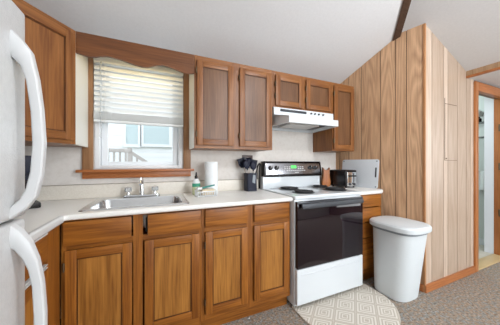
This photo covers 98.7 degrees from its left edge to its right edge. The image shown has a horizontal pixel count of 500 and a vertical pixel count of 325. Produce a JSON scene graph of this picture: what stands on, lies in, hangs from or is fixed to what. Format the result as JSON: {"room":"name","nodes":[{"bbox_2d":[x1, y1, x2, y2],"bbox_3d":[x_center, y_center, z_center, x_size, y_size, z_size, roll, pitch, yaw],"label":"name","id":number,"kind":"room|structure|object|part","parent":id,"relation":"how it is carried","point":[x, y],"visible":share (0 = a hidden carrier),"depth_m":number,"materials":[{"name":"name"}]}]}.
{"room":"kitchen","nodes":[
{"label":"kitchen","id":0,"kind":"room"},
{"bbox_2d":[25,63,335,318],"bbox_3d":[-0.397,-0.040,2.208,3.280,2.500,0.120,0,0,-24],"label":"wall","id":1,"kind":"structure","parent":0,"point":[61,164],"depth_m":2.16,"materials":[{"name":"white paint"}]},
{"bbox_2d":[12,0,87,146],"bbox_3d":[-1.449,-0.507,1.303,0.615,0.765,0.681,0,0,-24],"label":"upper cabinet","id":2,"kind":"object","parent":1,"relation":"attached to","point":[63,73],"visible":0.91,"depth_m":1.34,"materials":[{"name":"brown wood"}]},
{"bbox_3d":[-1.221,-0.503,1.220,0.002,0.608,0.317,0,0,13],"label":"door panel","id":3,"kind":"part","parent":2,"relation":"part of","materials":[{"name":"brown wood"}]},
{"bbox_3d":[-1.250,-0.507,1.590,0.018,0.764,0.316,0,0,-24],"label":"panel","id":4,"kind":"part","parent":2,"relation":"part of","materials":[{"name":"white"}]},
{"bbox_2d":[76,31,193,73],"bbox_3d":[-0.822,-0.806,1.616,0.783,0.168,0.020,0,0,-24],"label":"window valance","id":5,"kind":"object","parent":2,"relation":"attached to","point":[87,45],"visible":1,"depth_m":1.59,"materials":[{"name":"brown wood"}]},
{"bbox_2d":[75,58,193,178],"bbox_3d":[-0.970,-0.397,1.915,0.900,1.047,0.172,0,0,-24],"label":"window","id":6,"kind":"structure","parent":1,"relation":"in","point":[104,168],"depth_m":1.84,"materials":[{"name":"brown wood"}]},
{"bbox_3d":[-1.304,-0.432,1.728,0.073,0.975,0.021,0,0,-24],"label":"casing","id":7,"kind":"part","parent":6,"relation":"part of","materials":[{"name":"brown wood"}]},
{"bbox_3d":[-1.277,-0.407,1.814,0.038,0.911,0.108,0,0,-24],"label":"frame","id":8,"kind":"part","parent":6,"relation":"part of","materials":[{"name":"white plastic"}]},
{"bbox_3d":[-0.948,0.064,1.865,0.900,0.022,0.061,0,0,-24],"label":"sill","id":9,"kind":"part","parent":6,"relation":"part of","materials":[{"name":"brown wood"}]},
{"bbox_2d":[93,57,182,137],"bbox_3d":[-0.935,-0.527,1.855,0.684,0.655,0.060,0,0,-24],"label":"window blind","id":10,"kind":"object","parent":6,"relation":"attached to","point":[105,117],"visible":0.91,"depth_m":1.84,"materials":[{"name":"white plastic"}]},
{"bbox_3d":[-1.162,-0.525,1.727,0.007,0.570,0.004,0,0,3],"label":"pull cord","id":11,"kind":"part","parent":10,"relation":"part of","materials":[{"name":"white plastic"}]},
{"bbox_3d":[-1.129,-0.585,1.750,0.002,0.490,0.002,0,0,-24],"label":"ladder cord","id":12,"kind":"part","parent":10,"relation":"part of","materials":[{"name":"white fabric"}]},
{"bbox_3d":[-0.937,-0.341,1.861,0.684,0.022,0.040,0,0,-24],"label":"rail","id":13,"kind":"part","parent":10,"relation":"part of","materials":[{"name":"white plastic"}]},
{"bbox_3d":[-0.977,-0.849,1.947,0.618,0.028,0.108,0,0,-24],"label":"frame","id":14,"kind":"part","parent":6,"relation":"part of","materials":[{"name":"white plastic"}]},
{"bbox_3d":[-0.977,0.034,1.947,0.618,0.028,0.108,0,0,-24],"label":"frame","id":15,"kind":"part","parent":6,"relation":"part of","materials":[{"name":"white plastic"}]},
{"bbox_3d":[-0.990,-0.612,1.976,0.614,0.444,0.025,0,0,-24],"label":"sash","id":16,"kind":"part","parent":6,"relation":"part of","materials":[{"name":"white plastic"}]},
{"bbox_3d":[-0.978,-0.205,1.948,0.614,0.449,0.025,0,0,-24],"label":"sash","id":17,"kind":"part","parent":6,"relation":"part of","materials":[{"name":"white plastic"}]},
{"bbox_3d":[-0.677,-0.407,2.080,0.038,0.911,0.108,0,0,-24],"label":"frame","id":18,"kind":"part","parent":6,"relation":"part of","materials":[{"name":"white plastic"}]},
{"bbox_3d":[-0.599,-0.432,2.041,0.067,0.975,0.021,0,0,-24],"label":"casing","id":19,"kind":"part","parent":6,"relation":"part of","materials":[{"name":"brown wood"}]},
{"bbox_2d":[36,179,258,200],"bbox_3d":[-0.884,0.229,1.913,2.145,0.109,0.019,0,0,-24],"label":"backsplash","id":20,"kind":"structure","parent":1,"relation":"attached to","point":[47,193],"depth_m":1.80,"materials":[{"name":"beige laminate"}]},
{"bbox_2d":[189,55,271,151],"bbox_3d":[-0.182,-0.507,2.048,0.735,0.765,0.343,0,0,-24],"label":"upper cabinet","id":21,"kind":"object","parent":1,"relation":"attached to","point":[230,103],"visible":1,"depth_m":1.88,"materials":[{"name":"brown wood"}]},
{"bbox_3d":[-0.526,-0.507,1.920,0.002,0.765,0.298,0,0,-24],"label":"panel","id":22,"kind":"part","parent":21,"relation":"part of","materials":[{"name":"white"}]},
{"bbox_3d":[-0.292,-0.500,1.829,0.318,0.700,0.018,0,0,-24],"label":"door","id":23,"kind":"part","parent":21,"relation":"part of","materials":[{"name":"brown wood"}]},
{"bbox_3d":[-0.293,-0.500,1.831,0.219,0.601,0.002,0,0,-24],"label":"door panel","id":24,"kind":"part","parent":21,"relation":"part of","materials":[{"name":"brown wood"}]},
{"bbox_3d":[0.052,-0.500,1.981,0.319,0.700,0.018,0,0,-24],"label":"door","id":25,"kind":"part","parent":21,"relation":"part of","materials":[{"name":"brown wood"}]},
{"bbox_3d":[0.051,-0.500,1.983,0.220,0.601,0.002,0,0,-24],"label":"door panel","id":26,"kind":"part","parent":21,"relation":"part of","materials":[{"name":"brown wood"}]},
{"bbox_2d":[242,155,252,158],"bbox_3d":[-0.028,-0.025,2.300,0.124,0.116,0.010,0,0,-24],"label":"wall outlet","id":27,"kind":"object","parent":1,"relation":"attached to","point":[244,156],"visible":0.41,"depth_m":2.30,"materials":[{"name":"brown"}]},
{"bbox_2d":[272,70,331,113],"bbox_3d":[0.501,-0.715,2.350,0.757,0.350,0.343,0,0,-24],"label":"upper cabinet","id":28,"kind":"object","parent":1,"relation":"attached to","point":[290,91],"visible":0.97,"depth_m":2.18,"materials":[{"name":"brown wood"}]},
{"bbox_3d":[0.393,-0.705,2.132,0.322,0.294,0.018,0,0,-24],"label":"door","id":29,"kind":"part","parent":28,"relation":"part of","materials":[{"name":"brown wood"}]},
{"bbox_3d":[0.392,-0.705,2.134,0.223,0.195,0.002,0,0,-24],"label":"door panel","id":30,"kind":"part","parent":28,"relation":"part of","materials":[{"name":"brown wood"}]},
{"bbox_3d":[0.737,-0.708,2.284,0.349,0.300,0.018,0,0,-24],"label":"door","id":31,"kind":"part","parent":28,"relation":"part of","materials":[{"name":"brown wood"}]},
{"bbox_3d":[0.737,-0.708,2.286,0.250,0.201,0.002,0,0,-24],"label":"door panel","id":32,"kind":"part","parent":28,"relation":"part of","materials":[{"name":"brown wood"}]},
{"bbox_2d":[272,107,337,132],"bbox_3d":[0.538,-0.453,2.279,0.748,0.170,0.497,0,0,-24],"label":"range hood","id":33,"kind":"object","parent":1,"relation":"attached to","point":[283,119],"visible":0.97,"depth_m":2.15,"materials":[{"name":"white metal"}]},
{"bbox_2d":[280,109,306,113],"bbox_3d":[0.437,-0.513,2.139,0.310,0.023,0.008,0,0,-24],"label":"vent grille","id":34,"kind":"object","parent":33,"relation":"attached to","point":[282,111],"depth_m":2.13,"materials":[{"name":"grey metal"}]},
{"bbox_2d":[313,82,353,152],"bbox_3d":[1.000,-0.512,2.571,0.331,0.755,0.343,0,0,-24],"label":"upper cabinet","id":35,"kind":"object","parent":1,"relation":"attached to","point":[340,138],"visible":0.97,"depth_m":2.43,"materials":[{"name":"brown wood"}]},
{"bbox_3d":[1.055,-0.512,2.446,0.331,0.755,0.020,0,0,-24],"label":"frame","id":36,"kind":"part","parent":35,"relation":"part of","materials":[{"name":"brown wood"}]},
{"bbox_3d":[1.061,-0.505,2.427,0.299,0.700,0.018,0,0,-24],"label":"door","id":37,"kind":"part","parent":35,"relation":"part of","materials":[{"name":"brown wood"}]},
{"bbox_3d":[1.060,-0.505,2.429,0.200,0.601,0.002,0,0,-24],"label":"door panel","id":38,"kind":"part","parent":35,"relation":"part of","materials":[{"name":"brown wood"}]},
{"bbox_2d":[24,0,499,87],"bbox_3d":[2.097,-1.472,0.414,6.630,1.095,5.420,0,0,-24],"label":"ceiling","id":39,"kind":"structure","parent":0,"point":[325,40],"depth_m":1.89,"materials":[{"name":"paint"}]},
{"bbox_2d":[60,244,499,324],"bbox_3d":[1.887,1.234,0.912,6.610,0.072,6.500,0,0,-24],"label":"floor","id":40,"kind":"structure","parent":0,"point":[473,299],"depth_m":1.80,"materials":[{"name":"carpet"}]},
{"bbox_2d":[0,0,47,324],"bbox_3d":[-0.861,0.365,0.222,0.785,1.690,0.753,0,0,-24],"label":"refrigerator","id":41,"kind":"object","parent":40,"relation":"on","point":[18,250],"visible":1,"depth_m":0.64,"materials":[{"name":"white metal"}]},
{"bbox_3d":[-0.602,0.658,0.337,0.068,0.964,0.753,0,0,-24],"label":"door","id":42,"kind":"part","parent":41,"relation":"part of","materials":[{"name":"white metal"}]},
{"bbox_3d":[-0.602,-0.157,0.337,0.068,0.647,0.753,0,0,-24],"label":"freezer door","id":43,"kind":"part","parent":41,"relation":"part of","materials":[{"name":"white metal"}]},
{"bbox_3d":[-0.663,-0.113,0.645,0.078,0.554,0.040,0,0,-24],"label":"handle","id":44,"kind":"part","parent":41,"relation":"part of","materials":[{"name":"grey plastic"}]},
{"bbox_3d":[-0.662,0.521,0.645,0.079,0.687,0.040,0,0,-24],"label":"handle","id":45,"kind":"part","parent":41,"relation":"part of","materials":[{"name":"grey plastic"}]},
{"bbox_2d":[25,225,59,324],"bbox_3d":[-1.197,0.763,0.813,0.619,0.892,0.555,0,0,-24],"label":"base cabinet","id":46,"kind":"object","parent":40,"relation":"on","point":[48,245],"visible":0.24,"depth_m":1.06,"materials":[{"name":"brown wood"}]},
{"bbox_3d":[-0.885,0.778,0.844,0.002,0.464,0.227,0,0,-24],"label":"door panel","id":47,"kind":"part","parent":46,"relation":"part of","materials":[{"name":"brown wood"}]},
{"bbox_3d":[-0.883,0.395,0.845,0.018,0.126,0.330,0,0,-24],"label":"drawer","id":48,"kind":"part","parent":46,"relation":"part of","materials":[{"name":"brown wood"}]},
{"bbox_3d":[-0.883,0.778,0.845,0.018,0.567,0.330,0,0,-24],"label":"door","id":49,"kind":"part","parent":46,"relation":"part of","materials":[{"name":"brown wood"}]},
{"bbox_3d":[-0.937,0.714,0.919,0.020,0.793,0.540,0,0,-24],"label":"frame","id":50,"kind":"part","parent":46,"relation":"part of","materials":[{"name":"brown wood"}]},
{"bbox_2d":[61,209,201,324],"bbox_3d":[-0.805,0.763,1.604,0.775,0.892,0.615,0,0,-24],"label":"base cabinet","id":51,"kind":"object","parent":40,"relation":"on","point":[112,274],"visible":0.97,"depth_m":1.33,"materials":[{"name":"brown wood"}]},
{"bbox_3d":[-0.874,0.774,1.254,0.327,0.576,0.018,0,0,-24],"label":"door","id":52,"kind":"part","parent":51,"relation":"part of","materials":[{"name":"brown wood"}]},
{"bbox_3d":[-0.875,0.774,1.256,0.224,0.473,0.002,0,0,-24],"label":"door panel","id":53,"kind":"part","parent":51,"relation":"part of","materials":[{"name":"brown wood"}]},
{"bbox_3d":[-0.506,0.774,1.417,0.340,0.576,0.018,0,0,-24],"label":"door","id":54,"kind":"part","parent":51,"relation":"part of","materials":[{"name":"brown wood"}]},
{"bbox_3d":[-0.507,0.774,1.419,0.237,0.473,0.002,0,0,-24],"label":"door panel","id":55,"kind":"part","parent":51,"relation":"part of","materials":[{"name":"brown wood"}]},
{"bbox_2d":[201,201,289,324],"bbox_3d":[-0.115,0.763,1.909,0.731,0.892,0.615,0,0,-24],"label":"base cabinet","id":56,"kind":"object","parent":40,"relation":"on","point":[246,248],"visible":0.94,"depth_m":1.62,"materials":[{"name":"brown wood"}]},
{"bbox_2d":[14,179,292,240],"bbox_3d":[-0.651,0.246,1.386,2.146,0.150,1.172,0,0,-24],"label":"countertop","id":57,"kind":"structure","parent":56,"relation":"on","point":[59,203],"depth_m":1.64,"materials":[{"name":"beige laminate"}]},
{"bbox_2d":[25,155,40,208],"bbox_3d":[-1.472,0.118,1.362,0.240,0.330,0.180,0,0,37],"label":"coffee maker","id":58,"kind":"object","parent":57,"relation":"on","point":[36,204],"visible":0.11,"depth_m":1.33,"materials":[{"name":"black plastic"}]},
{"bbox_2d":[78,193,188,231],"bbox_3d":[-0.816,0.367,1.609,0.640,0.179,0.527,0,0,-24],"label":"sink","id":59,"kind":"object","parent":57,"relation":"in","point":[105,203],"visible":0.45,"depth_m":1.68,"materials":[{"name":"metal"}]},
{"bbox_2d":[123,176,159,196],"bbox_3d":[-0.870,0.192,1.719,0.280,0.170,0.228,0,0,-24],"label":"kitchen faucet","id":60,"kind":"object","parent":57,"relation":"on","point":[154,189],"visible":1,"depth_m":1.78,"materials":[{"name":"silver metal"}]},
{"bbox_3d":[-0.996,0.217,1.757,0.056,0.040,0.053,0,0,-24],"label":"knob","id":61,"kind":"part","parent":60,"relation":"part of","materials":[{"name":"white plastic"}]},
{"bbox_3d":[-0.868,0.186,1.715,0.038,0.158,0.219,0,0,-24],"label":"spout","id":62,"kind":"part","parent":60,"relation":"part of","materials":[{"name":"silver metal"}]},
{"bbox_3d":[-0.905,0.270,1.798,0.280,0.014,0.056,0,0,-24],"label":"plate","id":63,"kind":"part","parent":60,"relation":"part of","materials":[{"name":"silver metal"}]},
{"bbox_3d":[-0.813,0.217,1.838,0.056,0.040,0.053,0,0,-24],"label":"knob","id":64,"kind":"part","parent":60,"relation":"part of","materials":[{"name":"white plastic"}]},
{"bbox_2d":[192,172,199,194],"bbox_3d":[-0.482,0.182,1.925,0.070,0.202,0.048,0,0,-24],"label":"soap bottle","id":65,"kind":"object","parent":57,"relation":"on","point":[196,183],"visible":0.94,"depth_m":1.91,"materials":[{"name":"green"}]},
{"bbox_2d":[195,190,216,197],"bbox_3d":[-0.377,0.256,1.840,0.176,0.054,0.090,0,0,-31],"label":"sink caddy","id":66,"kind":"object","parent":57,"relation":"on","point":[196,191],"visible":0.77,"depth_m":1.80,"materials":[{"name":"white plastic"}]},
{"bbox_2d":[200,188,214,194],"bbox_3d":[-0.364,0.248,1.846,0.112,0.050,0.056,0,0,-31],"label":"sponge","id":67,"kind":"object","parent":66,"relation":"in","point":[209,189],"visible":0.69,"depth_m":1.82,"materials":[{"name":"beige"}]},
{"bbox_2d":[196,184,214,189],"bbox_3d":[-0.375,0.204,1.829,0.176,0.033,0.036,0,0,-41],"label":"dish brush","id":68,"kind":"object","parent":67,"relation":"on","point":[197,188],"visible":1,"depth_m":1.80,"materials":[{"name":"teal plastic"}]},
{"bbox_2d":[205,162,217,193],"bbox_3d":[-0.360,0.136,1.995,0.120,0.296,0.120,0,0,-24],"label":"paper towel roll","id":69,"kind":"object","parent":57,"relation":"on","point":[211,168],"visible":0.76,"depth_m":1.94,"materials":[{"name":"white paper"}]},
{"bbox_2d":[244,173,256,191],"bbox_3d":[0.004,0.194,2.199,0.104,0.180,0.106,0,0,-24],"label":"utensil holder","id":70,"kind":"object","parent":57,"relation":"on","point":[250,179],"visible":0.95,"depth_m":2.16,"materials":[{"name":"black plastic"}]},
{"bbox_2d":[237,157,245,172],"bbox_3d":[-0.061,0.108,2.212,0.156,0.338,0.013,0,0,-24],"label":"spatula","id":71,"kind":"object","parent":70,"relation":"in","point":[241,160],"visible":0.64,"depth_m":2.20,"materials":[{"name":"black plastic"}]},
{"bbox_2d":[243,160,249,172],"bbox_3d":[-0.025,0.123,2.148,0.091,0.306,0.018,0,0,-24],"label":"spoon","id":72,"kind":"object","parent":70,"relation":"in","point":[246,164],"visible":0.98,"depth_m":2.14,"materials":[{"name":"black plastic"}]},
{"bbox_2d":[250,161,256,172],"bbox_3d":[0.035,0.128,2.174,0.072,0.295,0.018,0,0,-24],"label":"spoon","id":73,"kind":"object","parent":70,"relation":"in","point":[253,165],"visible":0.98,"depth_m":2.17,"materials":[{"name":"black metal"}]},
{"bbox_2d":[255,163,260,187],"bbox_3d":[0.087,0.137,2.289,0.037,0.278,0.090,0,0,39],"label":"power cord","id":74,"kind":"object","parent":57,"relation":"on","point":[259,164],"visible":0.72,"depth_m":2.31,"materials":[{"name":"black plastic"}]},
{"bbox_3d":[-0.168,0.391,1.566,0.321,0.129,0.018,0,0,-24],"label":"drawer","id":75,"kind":"part","parent":56,"relation":"part of","materials":[{"name":"brown wood"}]},
{"bbox_3d":[-0.166,0.773,1.567,0.321,0.578,0.018,0,0,-24],"label":"door","id":76,"kind":"part","parent":56,"relation":"part of","materials":[{"name":"brown wood"}]},
{"bbox_3d":[-0.167,0.773,1.569,0.218,0.475,0.002,0,0,-24],"label":"door panel","id":77,"kind":"part","parent":56,"relation":"part of","materials":[{"name":"brown wood"}]},
{"bbox_3d":[0.175,0.391,1.718,0.317,0.129,0.018,0,0,-24],"label":"drawer","id":78,"kind":"part","parent":56,"relation":"part of","materials":[{"name":"brown wood"}]},
{"bbox_3d":[0.176,0.773,1.718,0.319,0.578,0.018,0,0,-24],"label":"door","id":79,"kind":"part","parent":56,"relation":"part of","materials":[{"name":"brown wood"}]},
{"bbox_3d":[0.175,0.773,1.721,0.216,0.475,0.002,0,0,-24],"label":"door panel","id":80,"kind":"part","parent":56,"relation":"part of","materials":[{"name":"brown wood"}]},
{"bbox_2d":[260,161,363,305],"bbox_3d":[0.607,0.596,2.177,0.786,1.228,0.710,0,0,-24],"label":"electric stove","id":81,"kind":"object","parent":40,"relation":"on","point":[326,223],"visible":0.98,"depth_m":1.90,"materials":[{"name":"white metal"}]},
{"bbox_3d":[0.492,0.066,2.455,0.772,0.168,0.088,0,0,-24],"label":"control panel","id":82,"kind":"part","parent":81,"relation":"part of","materials":[{"name":"black plastic"}]},
{"bbox_2d":[263,186,361,199],"bbox_3d":[0.605,0.288,2.164,0.772,0.032,0.572,0,0,-24],"label":"cooktop","id":83,"kind":"object","parent":81,"relation":"in","point":[296,192],"depth_m":2.00,"materials":[{"name":"white metal"}]},
{"bbox_2d":[287,195,363,305],"bbox_3d":[0.601,0.743,2.174,0.768,0.875,0.710,0,0,-24],"label":"oven","id":84,"kind":"object","parent":81,"relation":"in","point":[326,231],"depth_m":1.85,"materials":[{"name":"black glass"}]},
{"bbox_3d":[0.721,1.017,1.902,0.756,0.290,0.032,0,0,-24],"label":"drawer","id":85,"kind":"part","parent":81,"relation":"part of","materials":[{"name":"white metal"}]},
{"bbox_2d":[292,283,400,324],"bbox_3d":[0.847,1.204,1.731,0.860,0.010,0.550,0,0,-24],"label":"kitchen rug","id":86,"kind":"object","parent":40,"relation":"on","point":[363,304],"visible":0.85,"depth_m":1.76,"materials":[{"name":"beige fabric"}]},
{"bbox_2d":[360,194,380,279],"bbox_3d":[1.094,0.763,2.448,0.338,0.892,0.609,0,0,-24],"label":"base cabinet","id":87,"kind":"object","parent":40,"relation":"on","point":[372,202],"visible":0.27,"depth_m":2.17,"materials":[{"name":"brown wood"}]},
{"bbox_2d":[328,185,382,194],"bbox_3d":[1.122,0.298,2.461,0.406,0.036,0.642,0,0,-24],"label":"countertop","id":88,"kind":"structure","parent":87,"relation":"on","point":[365,191],"depth_m":2.27,"materials":[{"name":"beige laminate"}]},
{"bbox_2d":[321,167,330,185],"bbox_3d":[0.914,0.166,2.592,0.101,0.227,0.052,0,0,-4],"label":"knife block","id":89,"kind":"object","parent":88,"relation":"on","point":[325,180],"visible":0.93,"depth_m":2.57,"materials":[{"name":"orange wood"}]},
{"bbox_2d":[330,169,355,187],"bbox_3d":[1.099,0.179,2.526,0.176,0.201,0.280,0,0,-23],"label":"toaster","id":90,"kind":"object","parent":88,"relation":"on","point":[338,177],"visible":0.94,"depth_m":2.43,"materials":[{"name":"black plastic"}]},
{"bbox_3d":[1.145,0.181,2.418,0.138,0.156,0.008,0,0,-23],"label":"panel","id":91,"kind":"part","parent":90,"relation":"part of","materials":[{"name":"silver metal"}]},
{"bbox_2d":[342,159,378,188],"bbox_3d":[1.280,0.119,2.523,0.046,0.320,0.440,0,0,-32],"label":"cutting board","id":92,"kind":"object","parent":88,"relation":"on","point":[367,170],"visible":0.85,"depth_m":2.46,"materials":[{"name":"white plastic"}]},
{"bbox_3d":[1.214,0.905,2.178,0.323,0.299,0.018,0,0,-24],"label":"drawer","id":93,"kind":"part","parent":87,"relation":"part of","materials":[{"name":"brown wood"}]},
{"bbox_3d":[1.214,0.675,2.178,0.323,0.145,0.018,0,0,-24],"label":"drawer","id":94,"kind":"part","parent":87,"relation":"part of","materials":[{"name":"brown wood"}]},
{"bbox_3d":[1.214,0.383,2.178,0.323,0.122,0.018,0,0,-24],"label":"drawer","id":95,"kind":"part","parent":87,"relation":"part of","materials":[{"name":"brown wood"}]},
{"bbox_3d":[1.214,0.523,2.178,0.323,0.143,0.018,0,0,-24],"label":"drawer","id":96,"kind":"part","parent":87,"relation":"part of","materials":[{"name":"brown wood"}]},
{"bbox_2d":[370,216,431,301],"bbox_3d":[1.380,0.870,1.992,0.388,0.680,0.440,0,0,-24],"label":"trash bin","id":97,"kind":"object","parent":40,"relation":"on","point":[399,243],"visible":1,"depth_m":1.87,"materials":[{"name":"white plastic"}]},
{"bbox_3d":[1.380,0.560,1.992,0.388,0.061,0.440,0,0,-24],"label":"lid","id":98,"kind":"part","parent":97,"relation":"part of","materials":[{"name":"white plastic"}]},
{"bbox_2d":[336,24,422,283],"bbox_3d":[1.422,-0.064,2.442,0.102,2.548,0.950,0,0,-32],"label":"wall","id":99,"kind":"structure","parent":0,"point":[388,88],"depth_m":2.23,"materials":[{"name":"brown wood"}]},
{"bbox_2d":[392,0,410,40],"bbox_3d":[1.103,-1.607,1.251,0.060,0.675,2.150,0,0,23],"label":"trim","id":100,"kind":"structure","parent":99,"relation":"attached to","point":[406,3],"depth_m":2.00,"materials":[{"name":"brown wood"}]},
{"bbox_2d":[423,23,425,292],"bbox_3d":[1.634,-0.046,2.011,0.020,2.513,0.022,0,0,-24],"label":"trim","id":101,"kind":"structure","parent":99,"relation":"attached to","point":[424,24],"depth_m":2.00,"materials":[{"name":"brown wood"}]},
{"bbox_2d":[426,26,499,283],"bbox_3d":[3.028,-0.064,2.684,3.090,2.548,0.102,0,0,-24],"label":"wall","id":102,"kind":"structure","parent":0,"point":[449,128],"depth_m":2.18,"materials":[{"name":"brown wood"}]},
{"bbox_2d":[425,266,475,292],"bbox_3d":[2.059,1.175,2.188,0.936,0.070,0.020,0,0,-24],"label":"baseboard","id":103,"kind":"structure","parent":102,"relation":"attached to","point":[434,285],"depth_m":2.16,"materials":[{"name":"brown wood"}]},
{"bbox_2d":[466,62,499,77],"bbox_3d":[3.211,-0.988,0.380,0.020,0.095,4.257,0,0,-24],"label":"trim","id":104,"kind":"structure","parent":102,"relation":"attached to","point":[497,64],"depth_m":2.20,"materials":[{"name":"brown wood"}]},
{"bbox_2d":[474,81,499,271],"bbox_3d":[2.883,0.152,2.614,0.912,2.115,0.132,0,0,-24],"label":"door frame","id":105,"kind":"structure","parent":102,"relation":"in","point":[481,88],"depth_m":2.55,"materials":[{"name":"brown wood"}]},
{"bbox_3d":[2.518,0.152,2.391,0.064,2.115,0.020,0,0,-24],"label":"casing","id":106,"kind":"part","parent":105,"relation":"part of","materials":[{"name":"brown wood"}]},
{"bbox_3d":[2.905,-0.857,2.563,0.783,0.097,0.020,0,0,-24],"label":"head casing","id":107,"kind":"part","parent":105,"relation":"part of","materials":[{"name":"brown wood"}]},
{"bbox_2d":[479,95,483,238],"bbox_3d":[3.122,0.010,3.842,0.060,2.400,1.940,0,0,-24],"label":"wall","id":108,"kind":"structure","parent":0,"point":[481,98],"depth_m":3.15,"materials":[{"name":"white paint"}]},
{"bbox_2d":[479,170,483,189],"bbox_3d":[3.363,0.248,3.150,0.056,0.283,0.296,0,0,-24],"label":"hand towel","id":109,"kind":"object","parent":108,"relation":"hanging from","point":[481,172],"visible":0.21,"depth_m":3.11,"materials":[{"name":"fabric"}]},
{"bbox_2d":[479,238,483,244],"bbox_3d":[3.109,1.154,3.781,0.014,0.088,1.840,0,0,-24],"label":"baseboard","id":110,"kind":"structure","parent":108,"relation":"attached to","point":[481,241],"depth_m":3.14,"materials":[{"name":"white"}]},
{"bbox_2d":[484,97,493,253],"bbox_3d":[3.218,0.060,2.879,0.065,2.300,0.089,0,0,-24],"label":"door","id":111,"kind":"structure","parent":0,"point":[488,102],"depth_m":2.87,"materials":[{"name":"white wood"}]},
{"label":"outside","id":112,"kind":"structure","parent":0,"visible":0},
{"bbox_3d":[-5.370,1.685,12.135,28.000,0.050,21.700,0,0,-24],"label":"ground","id":113,"kind":"structure","parent":112,"visible":0},
{"bbox_2d":[109,148,147,161],"bbox_3d":[-2.002,0.710,3.412,1.500,1.900,0.080,0,0,-24],"label":"deck railing","id":114,"kind":"object","parent":113,"relation":"on","point":[129,154],"visible":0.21,"depth_m":3.41,"materials":[{"name":"grey wood"}]},
{"bbox_3d":[-2.294,-0.198,3.282,0.860,0.055,0.080,0,0,-24],"label":"rail","id":115,"kind":"part","parent":114,"relation":"part of","materials":[{"name":"grey wood"}]},
{"bbox_3d":[-1.929,0.710,3.444,0.060,1.900,0.060,0,0,-24],"label":"post","id":116,"kind":"part","parent":114,"relation":"part of","materials":[{"name":"grey wood"}]},
{"bbox_3d":[-1.609,0.065,3.586,0.640,0.510,0.060,0,0,-24],"label":"stair rail","id":117,"kind":"part","parent":114,"relation":"part of","materials":[{"name":"grey wood"}]},
{"bbox_2d":[109,76,172,161],"bbox_3d":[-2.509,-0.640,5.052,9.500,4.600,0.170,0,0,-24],"label":"neighbouring house","id":118,"kind":"structure","parent":113,"relation":"on","point":[151,143],"depth_m":5.00,"materials":[{"name":"white"}]}
]}

